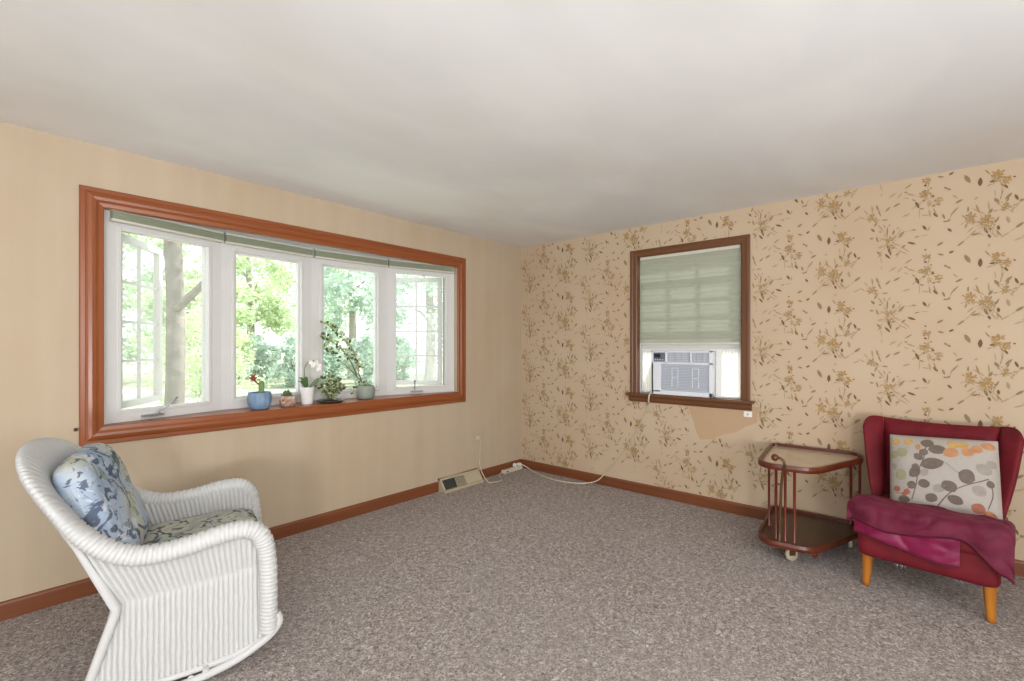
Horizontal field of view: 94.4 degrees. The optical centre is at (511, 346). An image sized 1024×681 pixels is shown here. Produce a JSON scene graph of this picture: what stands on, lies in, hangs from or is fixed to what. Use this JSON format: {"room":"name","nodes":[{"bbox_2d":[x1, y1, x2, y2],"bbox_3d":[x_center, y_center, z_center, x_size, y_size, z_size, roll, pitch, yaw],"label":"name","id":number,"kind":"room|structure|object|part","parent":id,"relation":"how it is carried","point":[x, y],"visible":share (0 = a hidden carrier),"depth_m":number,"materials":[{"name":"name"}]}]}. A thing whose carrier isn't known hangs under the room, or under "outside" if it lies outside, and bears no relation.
{"room":"living room","nodes":[
{"label":"living room","id":0,"kind":"room"},
{"bbox_2d":[123,389,294,402],"bbox_3d":[-14.399,2.041,19.800,29.561,0.070,5.600,0,0,0],"label":"driveway","id":1,"kind":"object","parent":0,"point":[133,394],"depth_m":20.45,"materials":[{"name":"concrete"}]},
{"bbox_2d":[0,121,520,601],"bbox_3d":[-2.000,0.116,2.961,0.150,2.420,6.200,0,0,41],"label":"wall","id":2,"kind":"structure","parent":0,"point":[298,470],"depth_m":2.95,"materials":[{"name":"beige paint"}]},
{"bbox_2d":[0,459,520,621],"bbox_3d":[-1.943,1.281,2.901,0.014,0.090,6.186,0,0,41],"label":"baseboard","id":3,"kind":"structure","parent":2,"relation":"attached to","point":[15,607],"depth_m":3.34,"materials":[{"name":"brown wood"}]},
{"bbox_2d":[79,184,465,446],"bbox_3d":[-1.575,-0.165,3.733,0.580,1.387,2.787,0,0,41],"label":"window","id":4,"kind":"structure","parent":2,"relation":"in","point":[102,419],"depth_m":3.18,"materials":[{"name":"orange wood"}]},
{"bbox_2d":[123,247,156,397],"bbox_3d":[-2.339,-0.151,2.972,0.016,0.945,0.430,0,0,-13],"label":"grille","id":5,"kind":"object","parent":4,"relation":"attached to","point":[148,249],"depth_m":3.00,"materials":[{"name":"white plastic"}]},
{"bbox_3d":[-2.339,-0.151,2.972,0.040,1.025,0.510,0,0,-13],"label":"sash","id":6,"kind":"part","parent":4,"relation":"part of","materials":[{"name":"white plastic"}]},
{"bbox_3d":[-2.116,0.356,2.845,0.047,0.110,0.181,0,0,35],"label":"crank handle","id":7,"kind":"part","parent":4,"relation":"part of","materials":[{"name":"grey metal"}]},
{"bbox_3d":[-2.147,-0.190,2.922,0.096,1.236,0.665,0,0,26],"label":"frame","id":8,"kind":"part","parent":4,"relation":"part of","materials":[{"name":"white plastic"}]},
{"bbox_2d":[109,210,223,242],"bbox_3d":[-2.079,-0.735,2.898,0.036,0.074,0.624,0,0,26],"label":"cellular shade","id":9,"kind":"object","parent":4,"relation":"attached to","point":[169,226],"visible":0.94,"depth_m":2.87,"materials":[{"name":"green fabric"}]},
{"bbox_2d":[247,374,271,409],"bbox_3d":[-1.737,0.305,3.261,0.151,0.246,0.151,0,0,-28],"label":"potted cactus","id":10,"kind":"object","parent":4,"relation":"on","point":[260,399],"visible":1,"depth_m":3.21,"materials":[{"name":"blue ceramic"}]},
{"bbox_2d":[247,391,271,409],"bbox_3d":[-1.737,0.368,3.261,0.150,0.118,0.150,0,0,22],"label":"pot","id":11,"kind":"object","parent":10,"relation":"attached to","point":[256,400],"depth_m":3.21,"materials":[{"name":"blue ceramic"}]},
{"bbox_3d":[-1.729,0.279,3.271,0.034,0.097,0.039,0,0,41],"label":"stem","id":12,"kind":"part","parent":10,"relation":"part of","materials":[{"name":"green plant"}]},
{"bbox_3d":[-1.805,-0.190,3.488,0.096,1.236,0.662,0,0,36],"label":"frame","id":13,"kind":"part","parent":4,"relation":"part of","materials":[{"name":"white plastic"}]},
{"bbox_3d":[-1.801,-0.151,3.491,0.038,1.038,0.492,0,0,36],"label":"sash","id":14,"kind":"part","parent":4,"relation":"part of","materials":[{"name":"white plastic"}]},
{"bbox_2d":[224,232,312,257],"bbox_3d":[-1.747,-0.735,3.445,0.036,0.074,0.630,0,0,36],"label":"cellular shade","id":15,"kind":"object","parent":4,"relation":"attached to","point":[230,238],"visible":0.98,"depth_m":3.40,"materials":[{"name":"green fabric"}]},
{"bbox_3d":[-1.748,-0.764,3.446,0.034,0.016,0.630,0,0,36],"label":"head rail","id":16,"kind":"part","parent":15,"relation":"part of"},
{"bbox_3d":[-1.747,-0.706,3.445,0.036,0.015,0.630,0,0,36],"label":"rail","id":17,"kind":"part","parent":15,"relation":"part of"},
{"bbox_2d":[279,389,296,406],"bbox_3d":[-1.616,0.365,3.422,0.118,0.125,0.118,0,0,24],"label":"potted succulent","id":18,"kind":"object","parent":4,"relation":"on","point":[286,399],"visible":1,"depth_m":3.38,"materials":[{"name":"ceramic"}]},
{"bbox_2d":[279,395,296,406],"bbox_3d":[-1.616,0.389,3.422,0.118,0.078,0.118,0,0,24],"label":"pot","id":19,"kind":"object","parent":4,"relation":"on","point":[284,400],"depth_m":3.38,"materials":[{"name":"multicoloured ceramic"}]},
{"bbox_2d":[298,360,323,404],"bbox_3d":[-1.505,0.263,3.556,0.187,0.330,0.098,0,0,-27],"label":"potted orchid","id":20,"kind":"object","parent":4,"relation":"on","point":[307,393],"visible":1,"depth_m":3.53,"materials":[{"name":"white ceramic"}]},
{"bbox_3d":[-1.530,0.363,3.543,0.098,0.128,0.098,0,0,41],"label":"pot","id":21,"kind":"part","parent":20,"relation":"part of","materials":[{"name":"white ceramic"}]},
{"bbox_2d":[314,374,346,402],"bbox_3d":[-1.406,0.318,3.677,0.207,0.219,0.207,0,0,13],"label":"leafy houseplant","id":22,"kind":"object","parent":4,"relation":"on","point":[335,388],"visible":1,"depth_m":3.65,"materials":[{"name":"plant"}]},
{"bbox_3d":[-1.406,0.418,3.677,0.208,0.018,0.208,0,0,41],"label":"dish","id":23,"kind":"part","parent":22,"relation":"part of","materials":[{"name":"black ceramic"}]},
{"bbox_2d":[319,320,374,398],"bbox_3d":[-1.322,0.113,3.769,0.145,0.629,0.528,0,0,36],"label":"potted plant","id":24,"kind":"object","parent":4,"relation":"on","point":[364,391],"visible":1,"depth_m":3.75,"materials":[{"name":"green plant"}]},
{"bbox_2d":[357,385,374,398],"bbox_3d":[-1.210,0.371,3.924,0.146,0.112,0.146,0,0,41],"label":"pot","id":25,"kind":"object","parent":24,"relation":"attached to","point":[363,391],"depth_m":3.87,"materials":[{"name":"grey ceramic"}]},
{"bbox_3d":[-1.366,-0.151,3.986,0.492,1.038,0.038,0,0,-44],"label":"sash","id":26,"kind":"part","parent":4,"relation":"part of","materials":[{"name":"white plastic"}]},
{"bbox_3d":[-1.371,-0.190,3.984,0.662,1.236,0.096,0,0,-44],"label":"frame","id":27,"kind":"part","parent":4,"relation":"part of","materials":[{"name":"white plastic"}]},
{"bbox_2d":[314,248,387,266],"bbox_3d":[-1.321,-0.735,3.932,0.630,0.074,0.036,0,0,-44],"label":"cellular shade","id":28,"kind":"object","parent":4,"relation":"attached to","point":[318,253],"visible":1,"depth_m":3.90,"materials":[{"name":"green fabric"}]},
{"bbox_3d":[-1.321,-0.764,3.933,0.630,0.016,0.034,0,0,-44],"label":"head rail","id":29,"kind":"part","parent":28,"relation":"part of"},
{"bbox_3d":[-1.321,-0.706,3.932,0.630,0.015,0.036,0,0,-44],"label":"rail","id":30,"kind":"part","parent":28,"relation":"part of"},
{"bbox_2d":[396,282,436,379],"bbox_3d":[-0.918,-0.151,4.552,0.410,0.945,0.016,0,0,-2],"label":"grille","id":31,"kind":"object","parent":4,"relation":"attached to","point":[415,306],"depth_m":4.54,"materials":[{"name":"white plastic"}]},
{"bbox_3d":[-0.864,0.355,4.314,0.110,0.111,0.047,0,0,-34],"label":"crank handle","id":32,"kind":"part","parent":4,"relation":"part of","materials":[{"name":"grey metal"}]},
{"bbox_3d":[-0.918,-0.151,4.552,0.490,1.025,0.040,0,0,-2],"label":"sash","id":33,"kind":"part","parent":4,"relation":"part of","materials":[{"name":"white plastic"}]},
{"bbox_3d":[-0.855,-0.190,4.399,0.668,1.236,0.096,0,0,-34],"label":"frame","id":34,"kind":"part","parent":4,"relation":"part of","materials":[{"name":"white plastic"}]},
{"bbox_2d":[388,259,453,273],"bbox_3d":[-0.820,-0.735,4.335,0.634,0.074,0.036,0,0,-34],"label":"cellular shade","id":35,"kind":"object","parent":4,"relation":"attached to","point":[392,263],"visible":0.96,"depth_m":4.30,"materials":[{"name":"green fabric"}]},
{"bbox_3d":[-0.821,-0.764,4.336,0.634,0.016,0.034,0,0,-34],"label":"head rail","id":36,"kind":"part","parent":35,"relation":"part of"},
{"bbox_3d":[-0.820,-0.706,4.335,0.634,0.015,0.036,0,0,-34],"label":"rail","id":37,"kind":"part","parent":35,"relation":"part of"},
{"bbox_2d":[474,432,478,442],"bbox_3d":[-0.353,0.901,4.722,0.008,0.110,0.070,0,0,41],"label":"wall outlet","id":38,"kind":"object","parent":2,"relation":"attached to","point":[475,433],"visible":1,"depth_m":4.71,"materials":[{"name":"beige plastic"}]},
{"bbox_2d":[0,0,1023,247],"bbox_3d":[0.081,-1.144,1.238,5.550,0.100,6.350,0,0,41],"label":"ceiling","id":39,"kind":"structure","parent":0,"point":[516,123],"depth_m":2.07,"materials":[{"name":"paint"}]},
{"bbox_2d":[0,468,1023,680],"bbox_3d":[0.088,1.376,1.133,5.400,0.100,6.200,0,0,41],"label":"floor","id":40,"kind":"structure","parent":0,"point":[526,575],"depth_m":2.42,"materials":[{"name":"beige carpet"}]},
{"bbox_2d":[15,437,282,680],"bbox_3d":[-1.542,0.850,2.098,0.876,0.955,0.841,0,0,-32],"label":"rocking chair","id":41,"kind":"object","parent":40,"relation":"on","point":[185,606],"visible":0.78,"depth_m":1.85,"materials":[{"name":"white wicker"}]},
{"bbox_3d":[-1.549,0.895,1.687,0.247,0.813,0.038,0,0,-32],"label":"post","id":42,"kind":"part","parent":41,"relation":"part of","materials":[{"name":"white wicker"}]},
{"bbox_2d":[52,443,149,545],"bbox_3d":[-1.705,0.658,1.993,0.262,0.469,0.600,0,0,-32],"label":"cushion","id":43,"kind":"object","parent":41,"relation":"on","point":[94,481],"visible":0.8,"depth_m":1.83,"materials":[{"name":"fabric"}]},
{"bbox_3d":[-1.302,0.977,1.843,0.594,0.608,0.079,0,0,-33],"label":"panel","id":44,"kind":"part","parent":41,"relation":"part of","materials":[{"name":"white wicker"}]},
{"bbox_3d":[-1.671,0.977,2.422,0.593,0.608,0.079,0,0,-33],"label":"panel","id":45,"kind":"part","parent":41,"relation":"part of","materials":[{"name":"white wicker"}]},
{"bbox_2d":[143,508,257,544],"bbox_3d":[-1.432,0.898,2.167,0.500,0.142,0.600,0,0,-33],"label":"seat cushion","id":46,"kind":"object","parent":41,"relation":"on","point":[168,531],"visible":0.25,"depth_m":2.23,"materials":[{"name":"multicoloured fabric"}]},
{"bbox_3d":[-1.278,1.244,1.851,0.592,0.087,0.023,0,0,-32],"label":"rail","id":47,"kind":"part","parent":41,"relation":"part of","materials":[{"name":"white wicker"}]},
{"bbox_2d":[438,468,483,493],"bbox_3d":[-0.478,1.267,4.506,0.102,0.118,0.502,0,0,41],"label":"floor vent","id":48,"kind":"object","parent":40,"relation":"in","point":[454,482],"visible":1,"depth_m":4.48,"materials":[{"name":"beige metal"}]},
{"bbox_2d":[476,436,522,482],"bbox_3d":[-0.068,1.110,4.884,0.220,0.441,0.640,0,0,41],"label":"power strip","id":49,"kind":"object","parent":40,"relation":"on","point":[511,469],"visible":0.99,"depth_m":4.93,"materials":[{"name":"white plastic"}]},
{"bbox_3d":[-0.157,1.116,4.782,0.220,0.429,0.332,0,0,41],"label":"power cord","id":50,"kind":"part","parent":49,"relation":"part of","materials":[{"name":"white plastic"}]},
{"bbox_2d":[758,443,863,560],"bbox_3d":[1.917,0.989,3.091,0.570,0.673,0.761,0,0,41],"label":"cart","id":51,"kind":"object","parent":40,"relation":"on","point":[793,530],"visible":0.94,"depth_m":3.04,"materials":[{"name":"brown wood"}]},
{"bbox_3d":[1.603,0.673,2.889,0.041,0.042,0.041,0,0,41],"label":"knob","id":52,"kind":"part","parent":51,"relation":"part of","materials":[{"name":"brown wood"}]},
{"bbox_3d":[1.637,0.934,2.881,0.058,0.544,0.050,0,0,41],"label":"handle","id":53,"kind":"part","parent":51,"relation":"part of","materials":[{"name":"brown wood"}]},
{"bbox_2d":[758,505,857,553],"bbox_3d":[1.925,1.203,3.101,0.570,0.036,0.736,0,0,41],"label":"tray","id":54,"kind":"object","parent":51,"relation":"on","point":[815,533],"depth_m":3.08,"materials":[{"name":"brown wood"}]},
{"bbox_2d":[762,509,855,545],"bbox_3d":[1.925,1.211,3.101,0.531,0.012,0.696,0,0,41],"label":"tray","id":55,"kind":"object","parent":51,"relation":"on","point":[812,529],"depth_m":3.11,"materials":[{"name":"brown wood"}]},
{"bbox_2d":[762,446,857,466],"bbox_3d":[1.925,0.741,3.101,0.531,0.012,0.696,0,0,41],"label":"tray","id":56,"kind":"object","parent":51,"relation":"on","point":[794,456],"depth_m":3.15,"materials":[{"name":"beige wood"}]},
{"bbox_2d":[758,443,863,473],"bbox_3d":[1.925,0.733,3.101,0.570,0.036,0.736,0,0,41],"label":"tray","id":57,"kind":"object","parent":51,"relation":"on","point":[798,459],"depth_m":3.10,"materials":[{"name":"brown wood"}]},
{"bbox_2d":[858,415,1023,623],"bbox_3d":[2.349,0.884,2.656,0.694,0.883,0.712,0,0,-43],"label":"slipper chair","id":58,"kind":"object","parent":40,"relation":"on","point":[973,569],"visible":0.42,"depth_m":2.60,"materials":[{"name":"red fabric"}]},
{"bbox_3d":[1.985,1.226,2.649,0.054,0.200,0.053,0,0,-43],"label":"leg","id":59,"kind":"part","parent":58,"relation":"part of","materials":[{"name":"brown wood"}]},
{"bbox_3d":[2.320,1.058,2.629,0.595,0.185,0.560,0,0,-43],"label":"seat","id":60,"kind":"part","parent":58,"relation":"part of","materials":[{"name":"fabric"}]},
{"bbox_3d":[2.290,0.956,2.602,0.535,0.120,0.568,0,0,-43],"label":"seat","id":61,"kind":"part","parent":58,"relation":"part of","materials":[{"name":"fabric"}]},
{"bbox_2d":[846,494,1015,587],"bbox_3d":[2.231,1.003,2.544,0.460,0.335,0.644,0,0,-43],"label":"throw blanket","id":62,"kind":"object","parent":58,"relation":"on","point":[931,533],"visible":0.97,"depth_m":2.38,"materials":[{"name":"pink fabric"}]},
{"bbox_3d":[2.527,0.709,2.821,0.207,0.515,0.530,0,0,-43],"label":"backrest","id":63,"kind":"part","parent":58,"relation":"part of","materials":[{"name":"fabric"}]},
{"bbox_2d":[890,434,1002,519],"bbox_3d":[2.414,0.726,2.662,0.236,0.434,0.487,0,0,-41],"label":"throw pillow","id":64,"kind":"object","parent":58,"relation":"on","point":[957,475],"visible":0.84,"depth_m":2.59,"materials":[{"name":"beige fabric"}]},
{"bbox_3d":[2.313,1.226,2.294,0.054,0.200,0.053,0,0,-43],"label":"leg","id":65,"kind":"part","parent":58,"relation":"part of","materials":[{"name":"brown wood"}]},
{"bbox_2d":[521,158,1023,560],"bbox_3d":[2.122,0.108,3.570,5.550,2.435,0.152,0,0,41],"label":"wall","id":66,"kind":"structure","parent":0,"point":[903,299],"depth_m":3.44,"materials":[{"name":"beige paper"}]},
{"bbox_2d":[626,234,754,410],"bbox_3d":[1.517,-0.191,4.075,1.075,1.377,0.210,0,0,41],"label":"window","id":67,"kind":"structure","parent":66,"relation":"in","point":[635,394],"depth_m":4.01,"materials":[{"name":"brown wood"}]},
{"bbox_2d":[517,349,740,483],"bbox_3d":[1.033,0.671,4.587,2.239,1.311,0.516,0,0,35],"label":"air conditioner","id":68,"kind":"object","parent":67,"relation":"in","point":[707,373],"visible":0.95,"depth_m":3.99,"materials":[{"name":"white plastic"}]},
{"bbox_3d":[0.638,0.859,4.631,1.478,0.936,0.165,0,0,39],"label":"power cord","id":69,"kind":"part","parent":68,"relation":"part of","materials":[{"name":"white plastic"}]},
{"bbox_3d":[1.247,0.216,4.323,0.126,0.393,0.028,0,0,41],"label":"panel frame","id":70,"kind":"part","parent":68,"relation":"part of","materials":[{"name":"white plastic"}]},
{"bbox_3d":[1.248,0.218,4.324,0.126,0.384,0.012,0,0,41],"label":"accordion panel","id":71,"kind":"part","parent":68,"relation":"part of","materials":[{"name":"white plastic"}]},
{"bbox_3d":[1.297,0.088,4.170,0.103,0.074,0.028,0,0,41],"label":"control panel","id":72,"kind":"part","parent":68,"relation":"part of","materials":[{"name":"plastic"}]},
{"bbox_3d":[1.444,0.224,4.046,0.527,0.385,0.030,0,0,41],"label":"frame","id":73,"kind":"part","parent":68,"relation":"part of","materials":[{"name":"white plastic"}]},
{"bbox_2d":[661,364,708,391],"bbox_3d":[1.466,0.259,4.027,0.409,0.221,0.016,0,0,41],"label":"grille","id":74,"kind":"object","parent":68,"relation":"attached to","point":[674,377],"depth_m":4.02,"materials":[{"name":"grey plastic"}]},
{"bbox_3d":[1.526,0.216,4.087,0.859,0.400,0.060,0,0,41],"label":"mounting rail","id":75,"kind":"part","parent":68,"relation":"part of","materials":[{"name":"white plastic"}]},
{"bbox_3d":[1.772,0.218,3.866,0.196,0.384,0.012,0,0,41],"label":"accordion panel","id":76,"kind":"part","parent":68,"relation":"part of","materials":[{"name":"white plastic"}]},
{"bbox_3d":[1.771,0.216,3.864,0.196,0.393,0.028,0,0,41],"label":"panel frame","id":77,"kind":"part","parent":68,"relation":"part of","materials":[{"name":"white plastic"}]},
{"bbox_3d":[1.548,-0.194,4.111,0.897,1.270,0.115,0,0,41],"label":"frame","id":78,"kind":"part","parent":67,"relation":"part of","materials":[{"name":"white plastic"}]},
{"bbox_2d":[640,245,740,344],"bbox_3d":[1.498,-0.417,4.054,0.860,0.797,0.032,0,0,41],"label":"cellular shade","id":79,"kind":"object","parent":67,"relation":"attached to","point":[690,297],"visible":0.88,"depth_m":4.01,"materials":[{"name":"green fabric"}]},
{"bbox_3d":[1.499,-0.802,4.055,0.860,0.027,0.030,0,0,41],"label":"head rail","id":80,"kind":"part","parent":79,"relation":"part of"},
{"bbox_3d":[1.498,-0.028,4.053,0.860,0.018,0.030,0,0,41],"label":"rail","id":81,"kind":"part","parent":79,"relation":"part of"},
{"bbox_3d":[1.484,0.430,4.037,1.075,0.024,0.110,0,0,41],"label":"sill","id":82,"kind":"part","parent":67,"relation":"part of","materials":[{"name":"brown wood"}]},
{"bbox_3d":[1.537,-0.308,4.099,0.863,0.652,0.030,0,0,41],"label":"sash","id":83,"kind":"part","parent":67,"relation":"part of","materials":[{"name":"white plastic"}]},
{"bbox_2d":[744,411,751,416],"bbox_3d":[1.845,0.526,3.709,0.060,0.044,0.009,0,0,41],"label":"wall plate","id":84,"kind":"object","parent":66,"relation":"attached to","point":[746,413],"visible":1,"depth_m":3.71,"materials":[{"name":"white plastic"}]},
{"bbox_2d":[521,459,1023,576],"bbox_3d":[2.125,1.281,3.460,5.400,0.090,0.014,0,0,41],"label":"baseboard","id":85,"kind":"structure","parent":66,"relation":"attached to","point":[755,512],"depth_m":4.15,"materials":[{"name":"brown wood"}]},
{"label":"outside","id":86,"kind":"structure","parent":0,"visible":0},
{"bbox_2d":[121,356,442,409],"bbox_3d":[-30.805,2.126,38.944,89.100,0.200,130.000,0,0,41],"label":"lawn","id":87,"kind":"structure","parent":86,"point":[128,374],"depth_m":30.48,"materials":[{"name":"green plant"}]},
{"bbox_2d":[121,232,197,367],"bbox_3d":[-21.753,-3.659,26.019,7.506,11.482,8.056,0,0,41],"label":"tree","id":88,"kind":"object","parent":87,"relation":"on","point":[145,279],"visible":0.12,"depth_m":26.88,"materials":[{"name":"green plant"}]},
{"bbox_2d":[163,240,200,404],"bbox_3d":[-5.150,-1.292,7.832,4.508,6.835,4.502,0,0,41],"label":"shade tree","id":89,"kind":"object","parent":87,"relation":"on","point":[176,299],"visible":0.04,"depth_m":7.13,"materials":[{"name":"grey plant"}]},
{"bbox_2d":[123,275,265,385],"bbox_3d":[-12.736,-0.610,19.596,4.810,5.392,4.731,0,0,15],"label":"tree","id":90,"kind":"object","parent":87,"relation":"on","point":[241,292],"visible":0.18,"depth_m":19.05,"materials":[{"name":"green plant"}]},
{"bbox_2d":[127,304,273,405],"bbox_3d":[-5.855,0.620,9.019,2.368,2.921,2.454,0,0,-15],"label":"shrub","id":91,"kind":"object","parent":87,"relation":"on","point":[192,330],"visible":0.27,"depth_m":8.59,"materials":[{"name":"green plant"}]},
{"bbox_2d":[183,245,294,378],"bbox_3d":[-17.028,-4.082,30.076,7.023,12.327,7.729,0,0,41],"label":"tree","id":92,"kind":"object","parent":87,"relation":"on","point":[277,314],"visible":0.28,"depth_m":29.98,"materials":[{"name":"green plant"}]},
{"bbox_2d":[236,347,253,385],"bbox_3d":[-14.531,0.620,23.971,2.682,2.930,2.619,0,0,-19],"label":"shrub","id":93,"kind":"object","parent":87,"relation":"on","point":[246,369],"visible":0.02,"depth_m":24.10,"materials":[{"name":"green plant"}]},
{"bbox_2d":[243,333,281,382],"bbox_3d":[-13.942,0.661,25.986,2.550,2.847,2.682,0,0,41],"label":"shrub","id":94,"kind":"object","parent":87,"relation":"on","point":[261,356],"visible":0.66,"depth_m":25.78,"materials":[{"name":"green plant"}]},
{"bbox_2d":[265,333,294,386],"bbox_3d":[-11.105,0.736,24.161,2.910,2.882,2.598,0,0,41],"label":"shrub","id":95,"kind":"object","parent":87,"relation":"on","point":[289,352],"visible":0.43,"depth_m":23.75,"materials":[{"name":"green plant"}]},
{"bbox_2d":[252,258,366,343],"bbox_3d":[-16.936,-5.694,39.119,10.074,15.550,10.736,0,0,-34],"label":"tree","id":96,"kind":"object","parent":87,"relation":"on","point":[292,305],"visible":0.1,"depth_m":38.18,"materials":[{"name":"green plant"}]},
{"bbox_2d":[324,334,346,383],"bbox_3d":[-10.233,0.678,26.032,2.457,2.863,2.702,0,0,9],"label":"shrub","id":97,"kind":"object","parent":87,"relation":"on","point":[330,367],"visible":0.43,"depth_m":26.03,"materials":[{"name":"green plant"}]},
{"bbox_2d":[294,267,396,378],"bbox_3d":[-10.107,-3.939,29.777,6.092,12.041,6.960,0,0,-9],"label":"tree","id":98,"kind":"object","parent":87,"relation":"on","point":[342,288],"visible":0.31,"depth_m":29.31,"materials":[{"name":"green plant"}]},
{"bbox_2d":[336,332,396,384],"bbox_3d":[-7.574,0.642,24.341,2.645,2.896,2.934,0,0,41],"label":"shrub","id":99,"kind":"object","parent":87,"relation":"on","point":[364,346],"visible":0.63,"depth_m":23.91,"materials":[{"name":"green plant"}]},
{"bbox_2d":[345,270,442,379],"bbox_3d":[-4.282,-3.336,24.387,7.310,10.837,6.867,0,0,7],"label":"tree","id":100,"kind":"object","parent":87,"relation":"on","point":[431,321],"visible":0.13,"depth_m":23.76,"materials":[{"name":"green plant"}]},
{"bbox_2d":[396,333,422,379],"bbox_3d":[-6.437,0.626,27.451,2.591,2.922,2.444,0,0,-22],"label":"shrub","id":101,"kind":"object","parent":87,"relation":"on","point":[403,365],"visible":0.46,"depth_m":27.13,"materials":[{"name":"green plant"}]},
{"bbox_2d":[417,278,442,329],"bbox_3d":[-3.125,-3.802,35.067,9.569,11.768,9.139,0,0,-17],"label":"tree","id":102,"kind":"object","parent":87,"relation":"on","point":[434,296],"visible":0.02,"depth_m":35.06,"materials":[{"name":"green plant"}]}
]}

